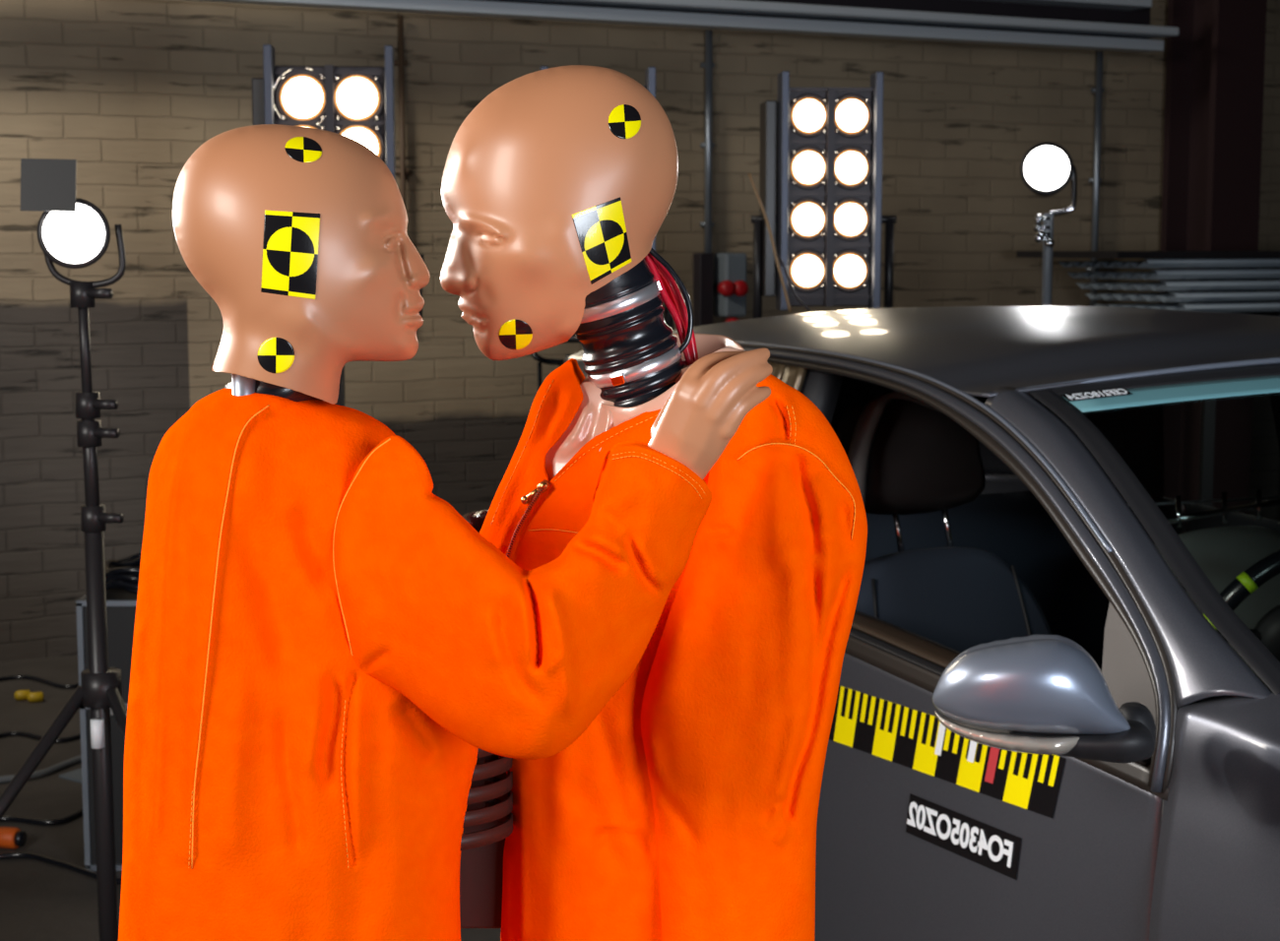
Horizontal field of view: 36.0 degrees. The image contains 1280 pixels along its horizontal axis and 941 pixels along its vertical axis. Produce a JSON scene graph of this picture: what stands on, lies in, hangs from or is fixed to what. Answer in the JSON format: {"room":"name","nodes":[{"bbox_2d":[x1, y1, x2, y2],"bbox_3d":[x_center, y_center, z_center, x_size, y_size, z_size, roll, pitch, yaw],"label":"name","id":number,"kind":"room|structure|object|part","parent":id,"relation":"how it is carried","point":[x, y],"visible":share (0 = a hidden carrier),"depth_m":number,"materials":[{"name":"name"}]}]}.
{"room":"test facility","nodes":[
{"label":"test facility","id":0,"kind":"room"},
{"bbox_2d":[0,654,501,940],"bbox_3d":[1.000,1.130,4.658,16.000,0.100,17.000,0,7,0],"label":"floor","id":1,"kind":"structure","parent":0,"point":[40,901],"depth_m":5.44,"materials":[{"name":"concrete"}]},
{"bbox_2d":[0,827,26,848],"bbox_3d":[-1.825,0.978,5.279,0.372,0.056,0.068,1,7,7],"label":"plug","id":2,"kind":"object","parent":1,"relation":"on","point":[10,837],"visible":1,"depth_m":5.24,"materials":[{"name":"orange plastic"}]},
{"bbox_2d":[14,690,30,701],"bbox_3d":[-2.188,0.797,6.979,0.055,0.036,0.036,-3,7,-22],"label":"plug","id":3,"kind":"object","parent":1,"relation":"on","point":[20,695],"visible":0.98,"depth_m":6.96,"materials":[{"name":"yellow plastic"}]},
{"bbox_2d":[27,692,44,703],"bbox_3d":[-2.133,0.800,6.949,0.055,0.036,0.036,-3,7,-22],"label":"plug","id":4,"kind":"object","parent":1,"relation":"on","point":[32,697],"visible":1,"depth_m":6.94,"materials":[{"name":"yellow plastic"}]},
{"bbox_2d":[0,675,78,689],"bbox_3d":[-1.902,0.776,7.244,1.257,0.016,0.240,-1,7,-5],"label":"cable","id":5,"kind":"object","parent":1,"relation":"on","point":[63,686],"visible":0.27,"depth_m":7.25,"materials":[{"name":"black rubber"}]},
{"bbox_2d":[0,731,80,743],"bbox_3d":[-1.806,0.866,6.457,0.932,0.016,0.240,-2,7,-20],"label":"cable","id":6,"kind":"object","parent":1,"relation":"on","point":[9,734],"visible":0.25,"depth_m":6.43,"materials":[{"name":"black rubber"}]},
{"bbox_2d":[0,755,81,783],"bbox_3d":[-1.757,0.907,6.075,0.930,0.022,0.136,-5,8,-38],"label":"cable","id":7,"kind":"object","parent":1,"relation":"on","point":[41,773],"visible":0.33,"depth_m":5.99,"materials":[{"name":"grey plastic"}]},
{"bbox_2d":[0,807,83,826],"bbox_3d":[-1.528,0.961,5.617,0.913,0.018,0.173,-4,8,-30],"label":"cable","id":8,"kind":"object","parent":1,"relation":"on","point":[44,822],"visible":0.33,"depth_m":5.48,"materials":[{"name":"black rubber"}]},
{"bbox_2d":[0,851,121,885],"bbox_3d":[-1.461,1.024,5.068,0.664,0.018,0.136,2,7,17],"label":"cable","id":9,"kind":"object","parent":1,"relation":"on","point":[14,855],"visible":0.57,"depth_m":5.12,"materials":[{"name":"black rubber"}]},
{"bbox_2d":[0,158,127,940],"bbox_3d":[-1.026,0.317,3.622,1.081,1.749,1.066,0,7,0],"label":"lamp","id":10,"kind":"object","parent":1,"relation":"on","point":[73,232],"visible":0.98,"depth_m":3.48,"materials":[{"name":"black metal"}]},
{"bbox_3d":[-1.271,0.799,3.466,0.609,0.813,0.024,-2,7,-20],"label":"leg","id":11,"kind":"part","parent":10,"relation":"part of","materials":[{"name":"black paint"}]},
{"bbox_3d":[-1.012,-0.489,3.371,0.093,0.090,0.017,-1,7,-6],"label":"barn door","id":12,"kind":"part","parent":10,"relation":"part of","materials":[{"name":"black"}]},
{"bbox_3d":[-0.724,0.811,3.361,0.460,0.813,0.416,0,7,0],"label":"leg","id":13,"kind":"part","parent":10,"relation":"part of","materials":[{"name":"black paint"}]},
{"bbox_2d":[59,768,82,783],"bbox_3d":[-1.480,0.917,6.041,0.559,0.007,0.501,0,7,0],"label":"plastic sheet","id":14,"kind":"object","parent":1,"relation":"on","point":[75,776],"visible":0.12,"depth_m":5.95,"materials":[{"name":"grey plastic"}]},
{"bbox_2d":[75,588,137,871],"bbox_3d":[-1.250,0.659,5.228,0.354,0.709,0.418,0,7,0],"label":"flight case","id":15,"kind":"object","parent":1,"relation":"on","point":[121,604],"visible":0.17,"depth_m":5.03,"materials":[{"name":"black"}]},
{"bbox_2d":[104,552,141,594],"bbox_3d":[-1.271,0.269,5.175,0.314,0.081,0.299,0,7,0],"label":"coiled cable","id":16,"kind":"object","parent":15,"relation":"on","point":[123,573],"visible":0.41,"depth_m":5.06,"materials":[{"name":"black rubber"}]},
{"bbox_2d":[251,44,424,406],"bbox_3d":[-0.837,-0.060,5.276,0.796,2.117,0.718,0,7,0],"label":"panel","id":17,"kind":"object","parent":1,"relation":"on","point":[356,103],"visible":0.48,"depth_m":5.16,"materials":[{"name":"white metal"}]},
{"bbox_3d":[-0.971,-0.801,5.186,0.022,0.624,0.100,-1,7,-5],"label":"post","id":18,"kind":"part","parent":17,"relation":"part of","materials":[{"name":"grey metal"}]},
{"bbox_3d":[-0.659,-0.804,5.213,0.022,0.624,0.100,-1,7,-5],"label":"post","id":19,"kind":"part","parent":17,"relation":"part of","materials":[{"name":"grey metal"}]},
{"bbox_2d":[118,124,772,940],"bbox_3d":[-0.201,0.568,1.647,0.358,1.695,0.538,-6,9,-44],"label":"crash test dummy","id":20,"kind":"object","parent":1,"relation":"on","point":[333,670],"visible":1,"depth_m":1.54,"materials":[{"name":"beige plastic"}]},
{"bbox_3d":[-0.319,-0.045,1.587,0.019,0.083,0.035,-1,7,-9],"label":"neck post","id":21,"kind":"part","parent":20,"relation":"part of","materials":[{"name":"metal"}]},
{"bbox_3d":[-0.166,0.266,1.770,0.100,0.300,0.010,0,7,0],"label":"chest plate","id":22,"kind":"part","parent":20,"relation":"part of","materials":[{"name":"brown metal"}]},
{"bbox_2d":[530,352,564,390],"bbox_3d":[-0.153,0.180,7.016,0.600,1.254,0.600,0,7,0],"label":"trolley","id":23,"kind":"object","parent":1,"relation":"on","point":[536,356],"visible":0.12,"depth_m":6.74,"materials":[{"name":"black metal"}]},
{"bbox_2d":[539,65,673,342],"bbox_3d":[-0.142,-0.095,5.675,0.796,2.097,0.718,0,7,0],"label":"panel","id":24,"kind":"object","parent":1,"relation":"on","point":[650,72],"visible":0.02,"depth_m":5.57,"materials":[{"name":"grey metal"}]},
{"bbox_3d":[-0.271,-0.800,5.590,0.022,0.677,0.100,-1,7,-5],"label":"post","id":25,"kind":"part","parent":24,"relation":"part of","materials":[{"name":"grey metal"}]},
{"bbox_3d":[0.030,-0.803,5.616,0.022,0.677,0.100,-1,7,-5],"label":"post","id":26,"kind":"part","parent":24,"relation":"part of","materials":[{"name":"grey metal"}]},
{"bbox_2d":[440,64,867,940],"bbox_3d":[0.008,0.529,1.751,0.369,1.748,0.336,5,8,36],"label":"crash test dummy","id":27,"kind":"object","parent":1,"relation":"on","point":[686,809],"visible":0.91,"depth_m":1.63,"materials":[{"name":"beige plastic"}]},
{"bbox_2d":[751,70,896,319],"bbox_3d":[0.551,-0.136,5.972,0.797,2.110,0.711,0,7,0],"label":"panel","id":28,"kind":"object","parent":1,"relation":"on","point":[820,172],"visible":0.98,"depth_m":5.89,"materials":[{"name":"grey metal"}]},
{"bbox_3d":[0.427,-0.834,5.895,0.022,0.704,0.100,0,7,-4],"label":"post","id":29,"kind":"part","parent":28,"relation":"part of","materials":[{"name":"grey metal"}]},
{"bbox_3d":[0.707,-0.836,5.914,0.022,0.704,0.100,0,7,-4],"label":"post","id":30,"kind":"part","parent":28,"relation":"part of","materials":[{"name":"grey metal"}]},
{"bbox_2d":[462,172,1279,940],"bbox_3d":[1.038,0.320,3.482,2.056,1.776,4.168,-3,7,-28],"label":"car","id":31,"kind":"object","parent":1,"relation":"on","point":[1056,717],"visible":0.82,"depth_m":3.17,"materials":[{"name":"grey paint"}]},
{"bbox_2d":[462,510,488,533],"bbox_3d":[-0.411,0.181,4.860,0.049,0.140,0.243,1,7,8],"label":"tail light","id":32,"kind":"object","parent":31,"relation":"attached to","point":[477,519],"depth_m":4.92,"materials":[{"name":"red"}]},
{"bbox_3d":[0.498,-0.005,3.857,0.078,0.303,0.352,6,9,43],"label":"belt guide trim","id":33,"kind":"part","parent":31,"relation":"part of","materials":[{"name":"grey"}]},
{"bbox_3d":[0.508,0.109,3.889,0.011,0.146,0.056,-3,7,-28],"label":"headrest post","id":34,"kind":"part","parent":31,"relation":"part of","materials":[{"name":"silver metal"}]},
{"bbox_3d":[0.614,0.102,3.945,0.011,0.146,0.056,-3,7,-28],"label":"headrest post","id":35,"kind":"part","parent":31,"relation":"part of","materials":[{"name":"silver metal"}]},
{"bbox_3d":[0.602,0.459,3.879,0.549,0.602,0.289,-3,7,-28],"label":"seat","id":36,"kind":"part","parent":31,"relation":"part of","materials":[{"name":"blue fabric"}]},
{"bbox_3d":[0.472,0.094,3.282,0.070,0.544,1.380,-3,7,-22],"label":"door frame","id":37,"kind":"part","parent":31,"relation":"part of","materials":[{"name":"grey paint"}]},
{"bbox_3d":[0.596,0.398,4.676,1.260,0.650,0.150,-3,7,-28],"label":"seat","id":38,"kind":"part","parent":31,"relation":"part of","materials":[{"name":"blue fabric"}]},
{"bbox_3d":[0.442,0.649,3.210,0.026,0.704,1.148,-3,7,-28],"label":"door","id":39,"kind":"part","parent":31,"relation":"part of","materials":[{"name":"grey paint"}]},
{"bbox_3d":[0.489,0.304,3.206,0.071,0.087,1.150,-3,7,-28],"label":"door sill","id":40,"kind":"part","parent":31,"relation":"part of","materials":[{"name":"brown"}]},
{"bbox_3d":[0.520,0.598,3.256,0.004,0.674,1.150,-3,7,-28],"label":"door panel","id":41,"kind":"part","parent":31,"relation":"part of","materials":[{"name":"black plastic"}]},
{"bbox_3d":[0.316,0.296,3.416,0.013,0.132,1.718,-3,7,-28],"label":"belt moulding","id":42,"kind":"part","parent":31,"relation":"part of","materials":[{"name":"grey"}]},
{"bbox_2d":[932,634,1155,763],"bbox_3d":[0.529,0.300,2.534,0.303,0.179,0.175,0,7,0],"label":"mirror","id":43,"kind":"object","parent":31,"relation":"attached to","point":[1033,694],"depth_m":2.48,"materials":[{"name":"grey paint"}]},
{"bbox_3d":[0.707,0.279,2.779,0.062,0.200,0.188,-2,7,-19],"label":"mirror sail panel","id":44,"kind":"part","parent":31,"relation":"part of","materials":[{"name":"grey"}]},
{"bbox_3d":[1.216,-0.181,3.436,1.294,0.056,0.111,-3,7,-28],"label":"windscreen header trim","id":45,"kind":"part","parent":31,"relation":"part of","materials":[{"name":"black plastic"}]},
{"bbox_3d":[1.270,0.425,4.175,0.549,0.602,0.289,-3,7,-28],"label":"seat","id":46,"kind":"part","parent":31,"relation":"part of","materials":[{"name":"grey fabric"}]},
{"bbox_3d":[1.508,0.465,4.739,0.030,0.723,0.553,-3,7,-28],"label":"door","id":47,"kind":"part","parent":31,"relation":"part of","materials":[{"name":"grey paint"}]},
{"bbox_2d":[1020,141,1077,306],"bbox_3d":[1.196,-0.074,6.247,0.825,1.919,0.876,0,7,0],"label":"lamp","id":48,"kind":"object","parent":1,"relation":"on","point":[1047,167],"visible":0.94,"depth_m":6.19,"materials":[{"name":"black paint"}]},
{"bbox_3d":[1.260,-0.763,6.180,0.053,0.030,0.030,0,7,0],"label":"clamp knob","id":49,"kind":"part","parent":48,"relation":"part of","materials":[{"name":"silver metal"}]},
{"bbox_3d":[1.262,-0.729,6.180,0.050,0.030,0.030,0,7,0],"label":"clamp knob","id":50,"kind":"part","parent":48,"relation":"part of","materials":[{"name":"silver metal"}]},
{"bbox_3d":[1.262,-0.791,6.180,0.050,0.030,0.030,0,7,0],"label":"clamp knob","id":51,"kind":"part","parent":48,"relation":"part of","materials":[{"name":"silver metal"}]},
{"bbox_3d":[1.265,-0.742,6.180,0.044,0.030,0.030,0,7,0],"label":"clamp knob","id":52,"kind":"part","parent":48,"relation":"part of","materials":[{"name":"silver metal"}]},
{"bbox_3d":[1.285,-0.714,6.180,0.030,0.030,0.030,0,7,0],"label":"clamp knob","id":53,"kind":"part","parent":48,"relation":"part of","materials":[{"name":"silver metal"}]},
{"bbox_2d":[1158,0,1267,532],"bbox_3d":[2.815,-1.781,9.666,0.301,4.550,0.360,-3,7,-26],"label":"steel column","id":54,"kind":"structure","parent":1,"relation":"on","point":[1215,63],"depth_m":9.69,"materials":[{"name":"black metal"}]},
{"bbox_2d":[1198,311,1279,507],"bbox_3d":[3.314,-0.137,9.658,2.550,1.284,0.733,-3,7,-26],"label":"rack","id":55,"kind":"object","parent":1,"relation":"on","point":[1208,406],"visible":0.15,"depth_m":8.93,"materials":[{"name":"black metal"}]},
{"bbox_2d":[1093,301,1279,313],"bbox_3d":[3.361,-0.809,9.566,2.380,0.044,0.639,-3,7,-26],"label":"sheet","id":56,"kind":"object","parent":55,"relation":"on","point":[1258,306],"visible":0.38,"depth_m":8.98,"materials":[{"name":"silver metal"}]},
{"bbox_2d":[1085,291,1279,302],"bbox_3d":[3.336,-0.858,9.548,2.435,0.044,0.639,-3,7,-26],"label":"sheet","id":57,"kind":"object","parent":56,"relation":"on","point":[1238,295],"visible":1,"depth_m":8.95,"materials":[{"name":"silver metal"}]},
{"bbox_2d":[1076,280,1279,291],"bbox_3d":[3.311,-0.907,9.530,2.490,0.044,0.639,-3,7,-26],"label":"sheet","id":58,"kind":"object","parent":57,"relation":"on","point":[1203,285],"visible":1,"depth_m":8.92,"materials":[{"name":"silver metal"}]},
{"bbox_2d":[1067,268,1279,279],"bbox_3d":[3.287,-0.956,9.513,2.545,0.044,0.639,-3,7,-26],"label":"sheet","id":59,"kind":"object","parent":58,"relation":"on","point":[1157,274],"visible":1,"depth_m":8.90,"materials":[{"name":"silver metal"}]},
{"bbox_2d":[1057,257,1279,268],"bbox_3d":[3.262,-1.005,9.495,2.600,0.044,0.639,-3,7,-26],"label":"sheet","id":60,"kind":"object","parent":59,"relation":"on","point":[1207,262],"visible":1,"depth_m":8.88,"materials":[{"name":"silver metal"}]},
{"bbox_2d":[1016,251,1279,257],"bbox_3d":[3.236,-1.043,9.487,2.950,0.030,0.720,-3,7,-26],"label":"board","id":61,"kind":"object","parent":60,"relation":"on","point":[1019,254],"visible":1,"depth_m":8.74,"materials":[{"name":"black paint"}]},
{"bbox_2d":[0,0,1279,661],"bbox_3d":[0.844,-1.694,9.118,14.000,4.700,0.250,-3,7,-26],"label":"wall","id":62,"kind":"structure","parent":0,"point":[128,91],"depth_m":8.21,"materials":[{"name":"brick"}]},
{"bbox_2d":[393,15,409,206],"bbox_3d":[-0.981,-1.230,8.103,0.060,1.258,0.031,0,7,0],"label":"conduit pipe","id":63,"kind":"object","parent":62,"relation":"attached to","point":[401,62],"visible":0.54,"depth_m":8.06,"materials":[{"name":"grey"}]},
{"bbox_2d":[700,30,714,253],"bbox_3d":[0.297,-1.439,8.704,0.060,0.993,0.037,0,7,0],"label":"conduit pipe","id":64,"kind":"object","parent":62,"relation":"attached to","point":[708,65],"visible":1,"depth_m":8.69,"materials":[{"name":"metal"}]},
{"bbox_2d":[693,253,748,326],"bbox_3d":[0.366,-0.788,8.755,0.213,0.357,0.162,-3,7,-26],"label":"box","id":65,"kind":"object","parent":62,"relation":"attached to","point":[731,288],"visible":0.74,"depth_m":8.74,"materials":[{"name":"grey plastic"}]},
{"bbox_2d":[717,280,735,296],"bbox_3d":[0.385,-0.805,8.701,0.072,0.072,0.052,-3,7,-26],"label":"outlet","id":66,"kind":"object","parent":65,"relation":"attached to","point":[725,288],"depth_m":8.68,"materials":[{"name":"red plastic"}]},
{"bbox_2d":[724,318,738,321],"bbox_3d":[0.413,-0.642,8.734,0.072,0.072,0.052,-3,7,-26],"label":"outlet","id":67,"kind":"object","parent":65,"relation":"attached to","point":[729,319],"depth_m":8.71,"materials":[{"name":"red plastic"}]},
{"bbox_2d":[733,280,748,296],"bbox_3d":[0.443,-0.808,8.730,0.072,0.072,0.052,-3,7,-26],"label":"outlet","id":68,"kind":"object","parent":65,"relation":"attached to","point":[740,288],"depth_m":8.71,"materials":[{"name":"red plastic"}]},
{"bbox_2d":[1086,51,1103,306],"bbox_3d":[2.232,-1.424,9.655,0.060,1.243,0.037,0,7,0],"label":"conduit pipe","id":69,"kind":"object","parent":62,"relation":"attached to","point":[1098,90],"visible":0.78,"depth_m":9.63,"materials":[{"name":"metal"}]},
{"bbox_3d":[1.000,-3.540,4.126,16.000,0.100,17.000,0,7,0],"label":"ceiling","id":70,"kind":"structure","parent":0,"visible":0},
{"bbox_2d":[185,0,1179,53],"bbox_3d":[-0.054,-2.873,7.943,5.880,2.091,0.220,-3,7,-26],"label":"overhead beam","id":71,"kind":"structure","parent":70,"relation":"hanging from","point":[1092,25],"depth_m":8.52,"materials":[{"name":"silver metal"}]},
{"bbox_3d":[-0.166,-1.968,8.089,5.716,0.180,0.045,-3,7,-26],"label":"plate","id":72,"kind":"part","parent":71,"relation":"part of","materials":[{"name":"grey metal"}]},
{"label":"tube rail","id":73,"kind":"part","parent":71,"relation":"part of","materials":[{"name":"grey metal"}]},
{"bbox_3d":[1.171,-2.129,8.618,2.596,0.080,0.160,-3,7,-26],"label":"rail","id":74,"kind":"part","parent":71,"relation":"part of","materials":[{"name":"grey metal"}]}
]}

